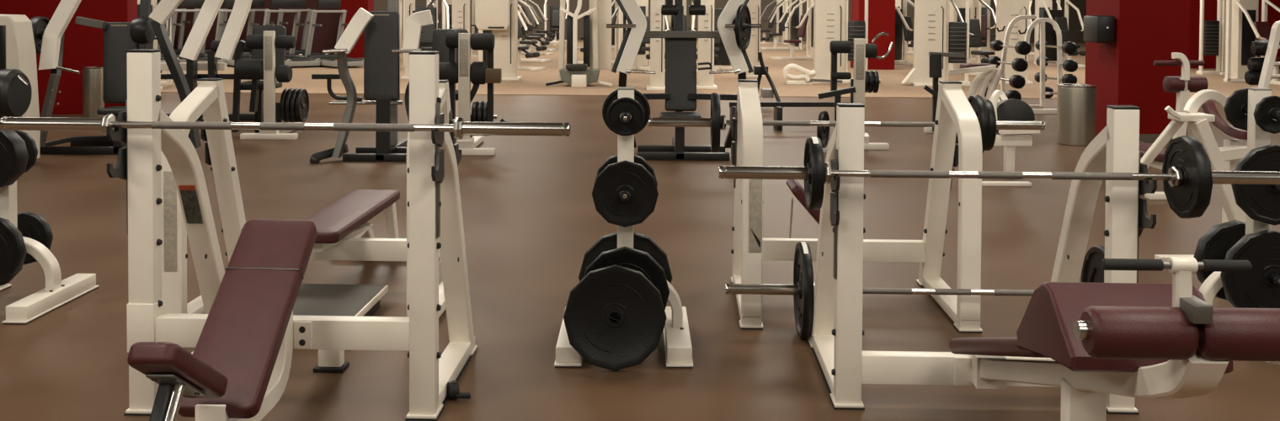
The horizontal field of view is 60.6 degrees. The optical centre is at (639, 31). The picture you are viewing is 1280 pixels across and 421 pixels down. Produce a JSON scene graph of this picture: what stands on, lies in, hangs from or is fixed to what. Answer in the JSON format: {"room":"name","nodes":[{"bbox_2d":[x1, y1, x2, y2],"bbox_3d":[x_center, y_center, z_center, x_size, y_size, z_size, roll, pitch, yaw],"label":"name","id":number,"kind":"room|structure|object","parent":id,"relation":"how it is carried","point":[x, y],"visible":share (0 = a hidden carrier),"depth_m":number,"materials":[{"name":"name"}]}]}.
{"room":"gym","nodes":[
{"label":"gym","id":0,"kind":"room"},
{"bbox_2d":[0,0,137,114],"bbox_3d":[-9.524,-1.101,15.328,4.826,4.500,0.300,0,2,0],"label":"wall","id":1,"kind":"structure","parent":0,"point":[83,45],"depth_m":15.21,"materials":[{"name":"paint"}]},
{"bbox_2d":[165,0,340,53],"bbox_3d":[-11.163,-1.524,31.122,5.351,4.500,0.300,0,2,0],"label":"wall","id":2,"kind":"structure","parent":0,"point":[325,35],"depth_m":31.01,"materials":[{"name":"red paint"}]},
{"bbox_2d":[340,0,373,58],"bbox_3d":[-7.989,-1.502,30.922,0.778,4.500,0.700,0,2,0],"label":"wall","id":3,"kind":"structure","parent":0,"point":[352,7],"depth_m":30.60,"materials":[{"name":"paint"}]},
{"bbox_2d":[0,92,1279,420],"bbox_3d":[-0.006,1.139,19.537,48.000,0.100,53.000,0,2,0],"label":"floor","id":4,"kind":"structure","parent":0,"point":[530,218],"depth_m":6.55,"materials":[{"name":"brown rubber"}]},
{"bbox_2d":[0,14,40,158],"bbox_3d":[-6.013,0.545,10.343,0.528,1.406,0.916,0,2,-21],"label":"station","id":5,"kind":"object","parent":4,"relation":"on","point":[18,82],"visible":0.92,"depth_m":10.41,"materials":[{"name":"black paint"}]},
{"bbox_2d":[0,180,98,324],"bbox_3d":[-3.315,0.999,5.729,0.610,0.868,0.700,0,2,1],"label":"tree","id":6,"kind":"object","parent":4,"relation":"on","point":[57,293],"visible":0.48,"depth_m":5.69,"materials":[{"name":"white metal"}]},
{"bbox_2d":[0,217,26,285],"bbox_3d":[-3.319,1.124,5.572,0.376,0.376,0.060,0,2,1],"label":"weight plate","id":7,"kind":"object","parent":6,"relation":"on","point":[13,248],"visible":1,"depth_m":5.54,"materials":[{"name":"black metal"}]},
{"bbox_2d":[0,128,28,187],"bbox_3d":[-3.316,0.648,5.604,0.330,0.330,0.100,0,2,1],"label":"weight plate","id":8,"kind":"object","parent":6,"relation":"on","point":[13,153],"visible":0.98,"depth_m":5.56,"materials":[{"name":"black metal"}]},
{"bbox_2d":[14,130,37,172],"bbox_3d":[-3.312,0.643,5.799,0.240,0.240,0.030,0,2,1],"label":"weight plate","id":9,"kind":"object","parent":6,"relation":"on","point":[30,144],"visible":0.27,"depth_m":5.79,"materials":[{"name":"black metal"}]},
{"bbox_2d":[17,211,53,264],"bbox_3d":[-3.312,1.115,5.902,0.284,0.284,0.050,0,2,1],"label":"weight plate","id":10,"kind":"object","parent":6,"relation":"on","point":[34,226],"visible":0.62,"depth_m":5.88,"materials":[{"name":"black metal"}]},
{"bbox_2d":[82,66,104,117],"bbox_3d":[-7.302,0.829,14.628,0.264,0.700,0.264,0,2,0],"label":"waste bin","id":11,"kind":"object","parent":4,"relation":"on","point":[93,101],"visible":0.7,"depth_m":14.52,"materials":[{"name":"silver metal"}]},
{"bbox_2d":[38,0,201,154],"bbox_3d":[-5.582,0.353,11.513,1.580,1.833,1.425,-1,2,-37],"label":"press","id":12,"kind":"object","parent":4,"relation":"on","point":[119,37],"visible":0.79,"depth_m":11.52,"materials":[{"name":"black paint"}]},
{"bbox_2d":[29,16,49,54],"bbox_3d":[-6.322,0.044,11.526,0.090,0.399,0.399,0,2,0],"label":"weight plate","id":13,"kind":"object","parent":12,"relation":"on","point":[39,24],"visible":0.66,"depth_m":11.47,"materials":[{"name":"black metal"}]},
{"bbox_2d":[160,0,254,121],"bbox_3d":[-5.756,0.263,14.788,1.710,1.855,0.550,0,2,0],"label":"machine","id":14,"kind":"object","parent":4,"relation":"on","point":[225,48],"visible":0.64,"depth_m":14.73,"materials":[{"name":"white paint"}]},
{"bbox_2d":[231,25,304,139],"bbox_3d":[-4.376,0.587,13.146,0.830,1.292,1.148,0,2,0],"label":"machine","id":15,"kind":"object","parent":4,"relation":"on","point":[268,44],"visible":0.98,"depth_m":12.65,"materials":[{"name":"white metal"}]},
{"bbox_2d":[295,88,309,122],"bbox_3d":[-4.003,0.880,12.978,0.045,0.399,0.399,0,2,0],"label":"weight plate","id":16,"kind":"object","parent":15,"relation":"on","point":[301,112],"visible":1,"depth_m":12.93,"materials":[{"name":"black metal"}]},
{"bbox_2d":[106,48,477,420],"bbox_3d":[-1.379,0.781,4.110,1.237,1.408,1.898,0,2,2],"label":"weight bench","id":17,"kind":"object","parent":4,"relation":"on","point":[238,367],"visible":1,"depth_m":4.19,"materials":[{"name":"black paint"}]},
{"bbox_2d":[0,113,570,138],"bbox_3d":[-1.342,0.358,4.115,2.164,0.082,0.082,0,2,3],"label":"barbell","id":18,"kind":"object","parent":17,"relation":"on","point":[460,128],"visible":0.98,"depth_m":4.10,"materials":[{"name":"silver metal"}]},
{"bbox_2d":[160,78,461,317],"bbox_3d":[-1.630,0.848,6.003,1.336,1.213,1.720,0,2,2],"label":"press","id":19,"kind":"object","parent":4,"relation":"on","point":[344,233],"visible":0.33,"depth_m":5.70,"materials":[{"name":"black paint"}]},
{"bbox_2d":[309,0,433,163],"bbox_3d":[-2.751,0.412,11.420,1.270,1.750,1.390,0,2,0],"label":"press","id":20,"kind":"object","parent":4,"relation":"on","point":[381,29],"visible":0.84,"depth_m":11.22,"materials":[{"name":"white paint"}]},
{"bbox_2d":[447,380,470,399],"bbox_3d":[-0.730,1.445,4.406,0.081,0.068,0.084,0,2,-23],"label":"clamp","id":21,"kind":"object","parent":4,"relation":"on","point":[453,392],"visible":1,"depth_m":4.38,"materials":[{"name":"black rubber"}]},
{"bbox_2d":[432,28,506,155],"bbox_3d":[-1.951,0.629,11.873,0.841,1.300,1.195,0,2,-17],"label":"machine","id":22,"kind":"object","parent":4,"relation":"on","point":[454,45],"visible":0.74,"depth_m":11.43,"materials":[{"name":"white metal"}]},
{"bbox_2d":[554,86,693,367],"bbox_3d":[-0.068,0.864,5.124,0.610,1.203,0.700,0,2,0],"label":"tree","id":23,"kind":"object","parent":4,"relation":"on","point":[678,348],"visible":0.41,"depth_m":5.05,"materials":[{"name":"white metal"}]},
{"bbox_2d":[563,264,666,371],"bbox_3d":[-0.109,1.248,4.769,0.450,0.449,0.103,0,2,0],"label":"weight plate","id":24,"kind":"object","parent":23,"relation":"on","point":[602,343],"visible":1,"depth_m":4.75,"materials":[{"name":"black metal"}]},
{"bbox_2d":[592,160,658,227],"bbox_3d":[-0.068,0.741,4.986,0.304,0.304,0.032,0,2,0],"label":"weight plate","id":25,"kind":"object","parent":23,"relation":"on","point":[633,177],"visible":0.98,"depth_m":4.97,"materials":[{"name":"black metal"}]},
{"bbox_2d":[578,232,671,283],"bbox_3d":[-0.070,1.179,5.248,0.450,0.450,0.040,0,2,0],"label":"weight plate","id":26,"kind":"object","parent":23,"relation":"on","point":[606,242],"visible":0.09,"depth_m":5.23,"materials":[{"name":"black metal"}]},
{"bbox_2d":[606,97,645,136],"bbox_3d":[-0.066,0.391,4.997,0.175,0.176,0.022,0,2,0],"label":"weight plate","id":27,"kind":"object","parent":23,"relation":"on","point":[618,106],"visible":0.91,"depth_m":4.99,"materials":[{"name":"black metal"}]},
{"bbox_2d":[593,154,657,186],"bbox_3d":[-0.067,0.734,5.236,0.304,0.304,0.035,0,2,0],"label":"weight plate","id":28,"kind":"object","parent":23,"relation":"on","point":[637,159],"visible":0.03,"depth_m":5.22,"materials":[{"name":"black metal"}]},
{"bbox_2d":[602,89,650,134],"bbox_3d":[-0.066,0.385,5.227,0.229,0.229,0.026,0,2,0],"label":"weight plate","id":29,"kind":"object","parent":23,"relation":"on","point":[639,97],"visible":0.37,"depth_m":5.22,"materials":[{"name":"black metal"}]},
{"bbox_2d":[583,246,669,322],"bbox_3d":[-0.070,1.186,4.983,0.410,0.410,0.038,0,2,0],"label":"weight plate","id":30,"kind":"object","parent":23,"relation":"on","point":[626,257],"visible":0.34,"depth_m":4.96,"materials":[{"name":"black metal"}]},
{"bbox_2d":[606,0,761,160],"bbox_3d":[0.508,0.380,11.373,1.445,1.850,1.346,2,2,41],"label":"press","id":31,"kind":"object","parent":4,"relation":"on","point":[680,95],"visible":0.76,"depth_m":11.40,"materials":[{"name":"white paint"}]},
{"bbox_2d":[735,4,751,50],"bbox_3d":[1.054,-0.040,11.173,0.042,0.469,0.469,1,2,22],"label":"weight plate","id":32,"kind":"object","parent":31,"relation":"on","point":[743,35],"visible":0.94,"depth_m":11.12,"materials":[{"name":"black metal"}]},
{"bbox_2d":[753,52,783,107],"bbox_3d":[1.912,0.732,16.567,0.331,0.841,0.618,0,2,-14],"label":"frame","id":33,"kind":"object","parent":4,"relation":"on","point":[760,70],"visible":0.94,"depth_m":16.53,"materials":[{"name":"black paint"}]},
{"bbox_2d":[729,101,848,130],"bbox_3d":[1.896,1.072,13.933,1.522,0.348,0.400,0,2,0],"label":"rail","id":34,"kind":"object","parent":4,"relation":"on","point":[777,106],"visible":0.55,"depth_m":13.90,"materials":[{"name":"metal"}]},
{"bbox_2d":[793,241,814,338],"bbox_3d":[0.783,1.240,5.249,0.048,0.451,0.450,0,2,2],"label":"weight plate","id":35,"kind":"object","parent":4,"relation":"on","point":[802,265],"visible":0.99,"depth_m":5.12,"materials":[{"name":"black metal"}]},
{"bbox_2d":[817,32,894,149],"bbox_3d":[2.370,0.639,12.547,0.826,1.290,1.148,0,2,0],"label":"machine","id":36,"kind":"object","parent":4,"relation":"on","point":[862,50],"visible":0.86,"depth_m":12.02,"materials":[{"name":"white metal"}]},
{"bbox_2d":[730,79,982,333],"bbox_3d":[1.100,0.857,5.818,1.210,1.193,0.970,0,2,2],"label":"press","id":37,"kind":"object","parent":4,"relation":"on","point":[956,121],"visible":0.69,"depth_m":5.55,"materials":[{"name":"white paint"}]},
{"bbox_2d":[647,115,1045,130],"bbox_3d":[1.126,0.510,6.023,2.164,0.082,0.082,0,2,2],"label":"barbell","id":38,"kind":"object","parent":37,"relation":"on","point":[671,122],"visible":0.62,"depth_m":6.02,"materials":[{"name":"silver metal"}]},
{"bbox_2d":[710,92,720,152],"bbox_3d":[0.416,0.505,6.048,0.045,0.329,0.329,0,2,2],"label":"weight plate","id":39,"kind":"object","parent":38,"relation":"on","point":[715,97],"visible":1,"depth_m":5.91,"materials":[{"name":"black metal"}]},
{"bbox_2d":[816,111,829,148],"bbox_3d":[1.984,1.061,11.832,0.050,0.399,0.399,1,2,23],"label":"weight plate","id":40,"kind":"object","parent":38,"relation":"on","point":[823,132],"visible":0.71,"depth_m":11.79,"materials":[{"name":"black metal"}]},
{"bbox_2d":[967,95,988,153],"bbox_3d":[1.840,0.514,5.998,0.045,0.329,0.329,0,2,2],"label":"weight plate","id":41,"kind":"object","parent":38,"relation":"on","point":[977,102],"visible":0.37,"depth_m":5.86,"materials":[{"name":"black metal"}]},
{"bbox_2d":[983,99,996,150],"bbox_3d":[1.890,0.514,5.996,0.045,0.279,0.279,0,2,2],"label":"weight plate","id":42,"kind":"object","parent":38,"relation":"on","point":[990,109],"visible":0.33,"depth_m":5.87,"materials":[{"name":"black metal"}]},
{"bbox_2d":[725,281,1034,296],"bbox_3d":[1.492,1.245,5.227,2.164,0.082,0.082,0,2,2],"label":"barbell","id":43,"kind":"object","parent":4,"relation":"on","point":[733,289],"visible":0.38,"depth_m":5.22,"materials":[{"name":"silver metal"}]},
{"bbox_2d":[922,51,1002,133],"bbox_3d":[3.974,0.756,13.677,1.100,1.014,0.556,0,2,-14],"label":"press","id":44,"kind":"object","parent":4,"relation":"on","point":[989,72],"visible":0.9,"depth_m":13.49,"materials":[{"name":"grey metal"}]},
{"bbox_2d":[981,90,1039,186],"bbox_3d":[3.294,0.947,9.835,0.587,0.826,0.505,0,2,0],"label":"machine","id":45,"kind":"object","parent":4,"relation":"on","point":[1011,109],"visible":0.66,"depth_m":9.86,"materials":[{"name":"white metal"}]},
{"bbox_2d":[996,15,1062,114],"bbox_3d":[5.998,0.478,16.622,0.853,1.437,1.290,0,2,0],"label":"rack","id":46,"kind":"object","parent":4,"relation":"on","point":[1037,109],"visible":0.78,"depth_m":16.27,"materials":[{"name":"white metal"}]},
{"bbox_2d":[987,55,1028,71],"bbox_3d":[5.517,0.475,16.467,0.199,0.200,1.284,0,2,-1],"label":"barbell","id":47,"kind":"object","parent":46,"relation":"on","point":[1017,64],"visible":0.94,"depth_m":15.88,"materials":[{"name":"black metal"}]},
{"bbox_2d":[990,39,1031,54],"bbox_3d":[5.559,0.230,16.461,0.199,0.200,1.284,0,2,-1],"label":"barbell","id":48,"kind":"object","parent":46,"relation":"on","point":[1021,47],"visible":1,"depth_m":15.90,"materials":[{"name":"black metal"}]},
{"bbox_2d":[807,102,1279,420],"bbox_3d":[1.410,0.906,3.818,1.339,1.203,2.688,0,2,2],"label":"press","id":49,"kind":"object","parent":4,"relation":"on","point":[1116,341],"visible":0.99,"depth_m":3.72,"materials":[{"name":"white paint"}]},
{"bbox_2d":[718,162,1279,187],"bbox_3d":[1.388,0.556,4.224,2.164,0.082,0.083,0,2,2],"label":"barbell","id":50,"kind":"object","parent":49,"relation":"on","point":[1175,178],"visible":0.92,"depth_m":4.21,"materials":[{"name":"silver metal"}]},
{"bbox_2d":[803,137,824,209],"bbox_3d":[0.674,0.551,4.246,0.046,0.281,0.279,0,2,2],"label":"weight plate","id":51,"kind":"object","parent":50,"relation":"on","point":[813,153],"visible":0.98,"depth_m":4.15,"materials":[{"name":"black metal"}]},
{"bbox_2d":[1162,135,1212,218],"bbox_3d":[2.098,0.560,4.203,0.050,0.320,0.320,0,2,2],"label":"weight plate","id":52,"kind":"object","parent":50,"relation":"on","point":[1192,199],"visible":0.97,"depth_m":4.14,"materials":[{"name":"black metal"}]},
{"bbox_2d":[1056,83,1097,146],"bbox_3d":[5.016,0.957,12.579,0.427,0.680,0.427,0,2,0],"label":"waste bin","id":53,"kind":"object","parent":4,"relation":"on","point":[1076,103],"visible":0.97,"depth_m":12.40,"materials":[{"name":"silver metal"}]},
{"bbox_2d":[1081,245,1104,282],"bbox_3d":[2.202,1.250,5.205,0.048,0.450,0.450,0,2,2],"label":"weight plate","id":54,"kind":"object","parent":4,"relation":"on","point":[1092,271],"visible":0.12,"depth_m":5.28,"materials":[{"name":"black metal"}]},
{"bbox_2d":[1138,52,1208,199],"bbox_3d":[4.417,0.766,9.509,0.447,1.216,1.228,0,2,0],"label":"bench","id":55,"kind":"object","parent":4,"relation":"on","point":[1184,84],"visible":0.46,"depth_m":8.92,"materials":[{"name":"white metal"}]},
{"bbox_2d":[1140,89,1247,261],"bbox_3d":[3.364,0.893,6.783,0.869,1.095,0.916,0,2,0],"label":"exercise machine","id":56,"kind":"object","parent":4,"relation":"on","point":[1226,157],"visible":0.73,"depth_m":6.49,"materials":[{"name":"white metal"}]},
{"bbox_2d":[1168,112,1215,122],"bbox_3d":[3.231,0.503,6.420,0.196,0.039,0.170,0,2,0],"label":"towel","id":57,"kind":"object","parent":56,"relation":"on","point":[1180,116],"depth_m":6.34,"materials":[{"name":"white fabric"}]},
{"bbox_2d":[1199,87,1279,305],"bbox_3d":[2.986,0.876,5.294,0.610,1.203,0.700,0,2,2],"label":"tree","id":58,"kind":"object","parent":4,"relation":"on","point":[1256,137],"visible":0.23,"depth_m":5.27,"materials":[{"name":"white metal"}]},
{"bbox_2d":[1193,219,1245,299],"bbox_3d":[2.990,1.154,5.482,0.410,0.410,0.080,0,2,2],"label":"weight plate","id":59,"kind":"object","parent":58,"relation":"on","point":[1215,243],"visible":0.23,"depth_m":5.45,"materials":[{"name":"black metal"}]},
{"bbox_2d":[1223,87,1247,130],"bbox_3d":[2.992,0.386,5.402,0.210,0.210,0.030,0,2,2],"label":"weight plate","id":60,"kind":"object","parent":58,"relation":"on","point":[1234,104],"visible":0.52,"depth_m":5.39,"materials":[{"name":"black metal"}]},
{"bbox_2d":[1220,229,1279,308],"bbox_3d":[2.979,1.162,5.172,0.450,0.450,0.060,0,2,2],"label":"weight plate","id":61,"kind":"object","parent":58,"relation":"on","point":[1253,289],"visible":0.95,"depth_m":5.15,"materials":[{"name":"black metal"}]},
{"bbox_2d":[1231,144,1279,225],"bbox_3d":[2.981,0.723,5.150,0.380,0.380,0.050,0,2,2],"label":"weight plate","id":62,"kind":"object","parent":58,"relation":"on","point":[1259,202],"visible":0.66,"depth_m":5.13,"materials":[{"name":"black metal"}]},
{"bbox_2d":[1253,95,1279,133],"bbox_3d":[2.983,0.392,5.152,0.180,0.180,0.030,0,2,2],"label":"weight plate","id":63,"kind":"object","parent":58,"relation":"on","point":[1263,109],"visible":0.94,"depth_m":5.14,"materials":[{"name":"black metal"}]},
{"bbox_2d":[1258,20,1279,88],"bbox_3d":[6.034,0.619,10.566,0.613,1.473,0.395,0,2,0],"label":"rack","id":64,"kind":"object","parent":4,"relation":"on","point":[1273,45],"visible":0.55,"depth_m":10.56,"materials":[{"name":"white metal"}]},
{"bbox_2d":[160,39,1279,99],"bbox_3d":[-0.100,0.754,32.065,50.224,0.012,27.732,0,2,0],"label":"floor","id":65,"kind":"structure","parent":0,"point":[532,82],"depth_m":21.97,"materials":[{"name":"beige carpet"}]},
{"bbox_2d":[137,0,172,90],"bbox_3d":[-8.969,0.064,19.751,1.000,1.921,1.450,0,2,-25],"label":"station","id":66,"kind":"object","parent":65,"relation":"on","point":[153,45],"visible":0.12,"depth_m":20.29,"materials":[{"name":"white metal"}]},
{"bbox_2d":[157,0,190,55],"bbox_3d":[-12.369,-0.107,29.032,0.860,1.660,1.800,-1,2,-40],"label":"treadmill","id":67,"kind":"object","parent":65,"relation":"on","point":[183,21],"visible":0.19,"depth_m":29.62,"materials":[{"name":"grey metal"}]},
{"bbox_2d":[170,0,226,62],"bbox_3d":[-10.769,-0.033,26.533,0.860,1.660,1.800,-1,2,-40],"label":"treadmill","id":68,"kind":"object","parent":65,"relation":"on","point":[202,57],"visible":0.41,"depth_m":26.65,"materials":[{"name":"grey metal"}]},
{"bbox_2d":[214,0,259,65],"bbox_3d":[-9.642,-0.027,26.533,0.860,1.660,1.800,-1,2,-40],"label":"treadmill","id":69,"kind":"object","parent":65,"relation":"on","point":[227,3],"visible":0.39,"depth_m":26.66,"materials":[{"name":"grey metal"}]},
{"bbox_2d":[263,0,320,66],"bbox_3d":[-8.515,-0.021,26.533,0.860,1.660,1.800,-1,2,-40],"label":"treadmill","id":70,"kind":"object","parent":65,"relation":"on","point":[290,59],"visible":0.77,"depth_m":26.65,"materials":[{"name":"grey metal"}]},
{"bbox_2d":[277,0,327,57],"bbox_3d":[-9.007,-0.089,29.032,0.860,1.660,1.800,-1,2,-40],"label":"treadmill","id":71,"kind":"object","parent":65,"relation":"on","point":[301,52],"visible":0.45,"depth_m":29.41,"materials":[{"name":"grey metal"}]},
{"bbox_2d":[304,0,363,67],"bbox_3d":[-7.388,-0.015,26.533,0.860,1.660,1.800,-1,2,-40],"label":"treadmill","id":72,"kind":"object","parent":65,"relation":"on","point":[328,60],"visible":0.62,"depth_m":26.69,"materials":[{"name":"grey metal"}]},
{"bbox_2d":[400,0,415,79],"bbox_3d":[-4.733,-0.115,22.555,0.292,2.200,0.632,0,2,0],"label":"tower","id":73,"kind":"object","parent":65,"relation":"on","point":[409,4],"visible":0.41,"depth_m":22.42,"materials":[{"name":"white metal"}]},
{"bbox_2d":[402,0,449,69],"bbox_3d":[-4.828,-0.052,24.983,1.000,1.921,1.420,0,2,-20],"label":"station","id":74,"kind":"object","parent":65,"relation":"on","point":[426,36],"visible":0.3,"depth_m":25.33,"materials":[{"name":"white metal"}]},
{"bbox_2d":[426,0,452,28],"bbox_3d":[-5.446,-0.188,30.079,1.000,1.921,1.450,1,2,15],"label":"station","id":75,"kind":"object","parent":65,"relation":"on","point":[449,2],"visible":0.16,"depth_m":30.54,"materials":[{"name":"white metal"}]},
{"bbox_2d":[452,0,469,32],"bbox_3d":[-3.847,-0.137,23.560,0.480,2.200,0.632,0,2,0],"label":"tower","id":76,"kind":"object","parent":65,"relation":"on","point":[461,8],"visible":0.34,"depth_m":23.42,"materials":[{"name":"grey plastic"}]},
{"bbox_2d":[474,0,522,80],"bbox_3d":[-2.878,-0.098,22.283,0.874,2.200,0.700,0,2,0],"label":"tower","id":77,"kind":"object","parent":65,"relation":"on","point":[500,17],"visible":0.81,"depth_m":22.17,"materials":[{"name":"white metal"}]},
{"bbox_2d":[478,10,544,70],"bbox_3d":[-2.995,-0.060,25.656,1.420,1.921,1.000,1,2,20],"label":"station","id":78,"kind":"object","parent":65,"relation":"on","point":[482,55],"visible":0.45,"depth_m":25.56,"materials":[{"name":"black paint"}]},
{"bbox_2d":[517,1,551,62],"bbox_3d":[-3.147,-0.155,29.283,1.450,1.921,1.000,1,2,15],"label":"station","id":79,"kind":"object","parent":65,"relation":"on","point":[528,43],"visible":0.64,"depth_m":29.21,"materials":[{"name":"black paint"}]},
{"bbox_2d":[517,0,554,55],"bbox_3d":[-3.362,-0.254,33.002,1.420,1.921,1.000,1,2,12],"label":"station","id":80,"kind":"object","parent":65,"relation":"on","point":[522,13],"visible":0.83,"depth_m":32.91,"materials":[{"name":"white metal"}]},
{"bbox_2d":[517,0,556,51],"bbox_3d":[-3.507,-0.329,35.853,1.450,1.921,1.000,1,2,10],"label":"station","id":81,"kind":"object","parent":65,"relation":"on","point":[530,29],"visible":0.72,"depth_m":35.78,"materials":[{"name":"white metal"}]},
{"bbox_2d":[544,0,569,42],"bbox_3d":[-3.325,-0.522,43.245,1.000,1.921,1.420,0,2,0],"label":"station","id":82,"kind":"object","parent":65,"relation":"on","point":[554,19],"visible":0.64,"depth_m":43.40,"materials":[{"name":"white metal"}]},
{"bbox_2d":[545,0,612,86],"bbox_3d":[-1.138,0.095,20.935,1.248,1.902,1.000,0,2,0],"label":"station","id":83,"kind":"object","parent":65,"relation":"on","point":[597,38],"visible":1,"depth_m":21.09,"materials":[{"name":"white metal"}]},
{"bbox_2d":[577,0,626,63],"bbox_3d":[-0.891,-0.122,28.462,1.450,1.921,1.000,-1,2,-30],"label":"station","id":84,"kind":"object","parent":65,"relation":"on","point":[615,18],"visible":0.21,"depth_m":29.08,"materials":[{"name":"white metal"}]},
{"bbox_2d":[618,0,668,72],"bbox_3d":[0.197,-0.042,25.619,1.000,1.921,1.450,0,2,-25],"label":"station","id":85,"kind":"object","parent":65,"relation":"on","point":[641,62],"visible":0.34,"depth_m":25.96,"materials":[{"name":"white metal"}]},
{"bbox_2d":[646,0,665,90],"bbox_3d":[0.318,-0.022,20.000,0.379,2.200,0.632,0,2,0],"label":"tower","id":86,"kind":"object","parent":65,"relation":"on","point":[657,19],"visible":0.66,"depth_m":19.87,"materials":[{"name":"white metal"}]},
{"bbox_2d":[664,0,698,63],"bbox_3d":[1.105,-0.132,29.228,1.000,1.921,1.450,0,2,-10],"label":"station","id":87,"kind":"object","parent":65,"relation":"on","point":[670,18],"visible":0.17,"depth_m":29.70,"materials":[{"name":"white metal"}]},
{"bbox_2d":[696,0,717,89],"bbox_3d":[1.227,-0.027,20.384,0.415,2.200,0.632,0,2,0],"label":"tower","id":88,"kind":"object","parent":65,"relation":"on","point":[706,23],"visible":0.8,"depth_m":20.26,"materials":[{"name":"white metal"}]},
{"bbox_2d":[691,8,732,72],"bbox_3d":[1.677,-0.034,25.602,1.000,1.921,1.420,1,2,20],"label":"station","id":89,"kind":"object","parent":65,"relation":"on","point":[721,58],"visible":0.27,"depth_m":26.07,"materials":[{"name":"white metal"}]},
{"bbox_2d":[745,0,763,77],"bbox_3d":[2.428,-0.104,23.560,0.426,2.200,0.632,0,2,0],"label":"tower","id":90,"kind":"object","parent":65,"relation":"on","point":[754,47],"visible":0.48,"depth_m":23.43,"materials":[{"name":"white metal"}]},
{"bbox_2d":[760,0,788,44],"bbox_3d":[4.977,-0.457,42.431,1.450,1.921,1.000,0,2,-15],"label":"station","id":91,"kind":"object","parent":65,"relation":"on","point":[781,9],"visible":0.62,"depth_m":42.41,"materials":[{"name":"white metal"}]},
{"bbox_2d":[760,0,802,49],"bbox_3d":[4.819,-0.337,37.798,1.420,1.921,1.000,0,2,-15],"label":"station","id":92,"kind":"object","parent":65,"relation":"on","point":[794,21],"visible":0.93,"depth_m":37.74,"materials":[{"name":"white metal"}]},
{"bbox_2d":[770,0,814,59],"bbox_3d":[4.483,-0.161,31.025,1.450,1.921,1.000,0,2,-20],"label":"station","id":93,"kind":"object","parent":65,"relation":"on","point":[807,20],"visible":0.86,"depth_m":31.15,"materials":[{"name":"black paint"}]},
{"bbox_2d":[782,64,842,84],"bbox_3d":[3.377,0.848,21.504,1.162,0.415,0.250,0,2,0],"label":"exercise machine","id":94,"kind":"object","parent":65,"relation":"on","point":[808,73],"visible":1,"depth_m":21.46,"materials":[{"name":"grey metal"}]},
{"bbox_2d":[811,0,868,83],"bbox_3d":[4.028,-0.057,22.084,1.146,2.200,0.632,0,2,0],"label":"exercise machine","id":95,"kind":"object","parent":65,"relation":"on","point":[831,23],"visible":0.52,"depth_m":21.96,"materials":[{"name":"white metal"}]},
{"bbox_2d":[894,0,914,64],"bbox_3d":[7.090,-0.079,28.431,1.000,1.921,1.420,-1,2,-40],"label":"station","id":96,"kind":"object","parent":65,"relation":"on","point":[901,18],"visible":0.34,"depth_m":28.87,"materials":[{"name":"white metal"}]},
{"bbox_2d":[901,0,970,85],"bbox_3d":[5.787,-0.030,21.414,1.301,2.200,0.632,0,2,0],"label":"exercise machine","id":97,"kind":"object","parent":65,"relation":"on","point":[933,31],"visible":0.74,"depth_m":21.30,"materials":[{"name":"white metal"}]},
{"bbox_2d":[948,0,996,75],"bbox_3d":[7.535,0.028,24.408,1.000,1.921,1.450,0,2,-20],"label":"station","id":98,"kind":"object","parent":65,"relation":"on","point":[957,8],"visible":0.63,"depth_m":24.68,"materials":[{"name":"white metal"}]},
{"bbox_2d":[971,0,996,60],"bbox_3d":[9.768,-0.144,31.450,1.000,1.921,1.450,1,2,20],"label":"station","id":99,"kind":"object","parent":65,"relation":"on","point":[985,13],"visible":0.38,"depth_m":31.88,"materials":[{"name":"white metal"}]},
{"bbox_2d":[995,0,1032,84],"bbox_3d":[7.504,-0.039,22.084,0.710,2.200,0.632,0,2,0],"label":"tower","id":100,"kind":"object","parent":65,"relation":"on","point":[1006,10],"visible":0.51,"depth_m":21.95,"materials":[{"name":"white metal"}]},
{"bbox_2d":[1033,0,1085,67],"bbox_3d":[11.051,-0.058,28.413,1.000,1.921,1.420,0,2,-15],"label":"station","id":101,"kind":"object","parent":65,"relation":"on","point":[1063,22],"visible":0.52,"depth_m":28.86,"materials":[{"name":"white metal"}]},
{"bbox_2d":[1196,0,1226,74],"bbox_3d":[13.379,-0.091,25.249,0.945,2.200,0.632,0,2,0],"label":"tower","id":102,"kind":"object","parent":65,"relation":"on","point":[1212,33],"visible":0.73,"depth_m":25.16,"materials":[{"name":"white metal"}]},
{"bbox_2d":[1223,0,1279,85],"bbox_3d":[12.810,0.111,22.302,1.000,1.921,1.450,0,2,-15],"label":"station","id":103,"kind":"object","parent":65,"relation":"on","point":[1243,27],"visible":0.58,"depth_m":22.77,"materials":[{"name":"white metal"}]},
{"bbox_2d":[373,0,1086,42],"bbox_3d":[0.010,-1.857,46.067,48.000,4.500,0.200,0,2,0],"label":"wall","id":104,"kind":"structure","parent":0,"point":[1074,24],"depth_m":46.00,"materials":[{"name":"beige paint"}]},
{"bbox_2d":[850,0,895,69],"bbox_3d":[5.697,-1.321,26.774,0.871,4.500,1.000,0,2,0],"label":"wall","id":105,"kind":"structure","parent":0,"point":[881,13],"depth_m":26.31,"materials":[{"name":"paint"}]},
{"bbox_2d":[1084,0,1189,135],"bbox_3d":[5.972,-0.963,13.153,0.812,4.500,0.950,0,2,0],"label":"pillar","id":106,"kind":"structure","parent":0,"point":[1123,71],"depth_m":12.72,"materials":[{"name":"paint"}]},
{"bbox_2d":[1082,15,1114,42],"bbox_3d":[5.435,-0.026,12.957,0.220,0.320,0.431,0,2,0],"label":"wall box","id":107,"kind":"object","parent":106,"relation":"attached to","point":[1097,29],"visible":1,"depth_m":12.76,"materials":[{"name":"black paint"}]},
{"bbox_2d":[1189,0,1279,69],"bbox_3d":[15.903,-1.290,27.623,5.508,4.500,0.300,0,2,0],"label":"wall","id":108,"kind":"structure","parent":0,"point":[1210,6],"depth_m":27.50,"materials":[{"name":"paint"}]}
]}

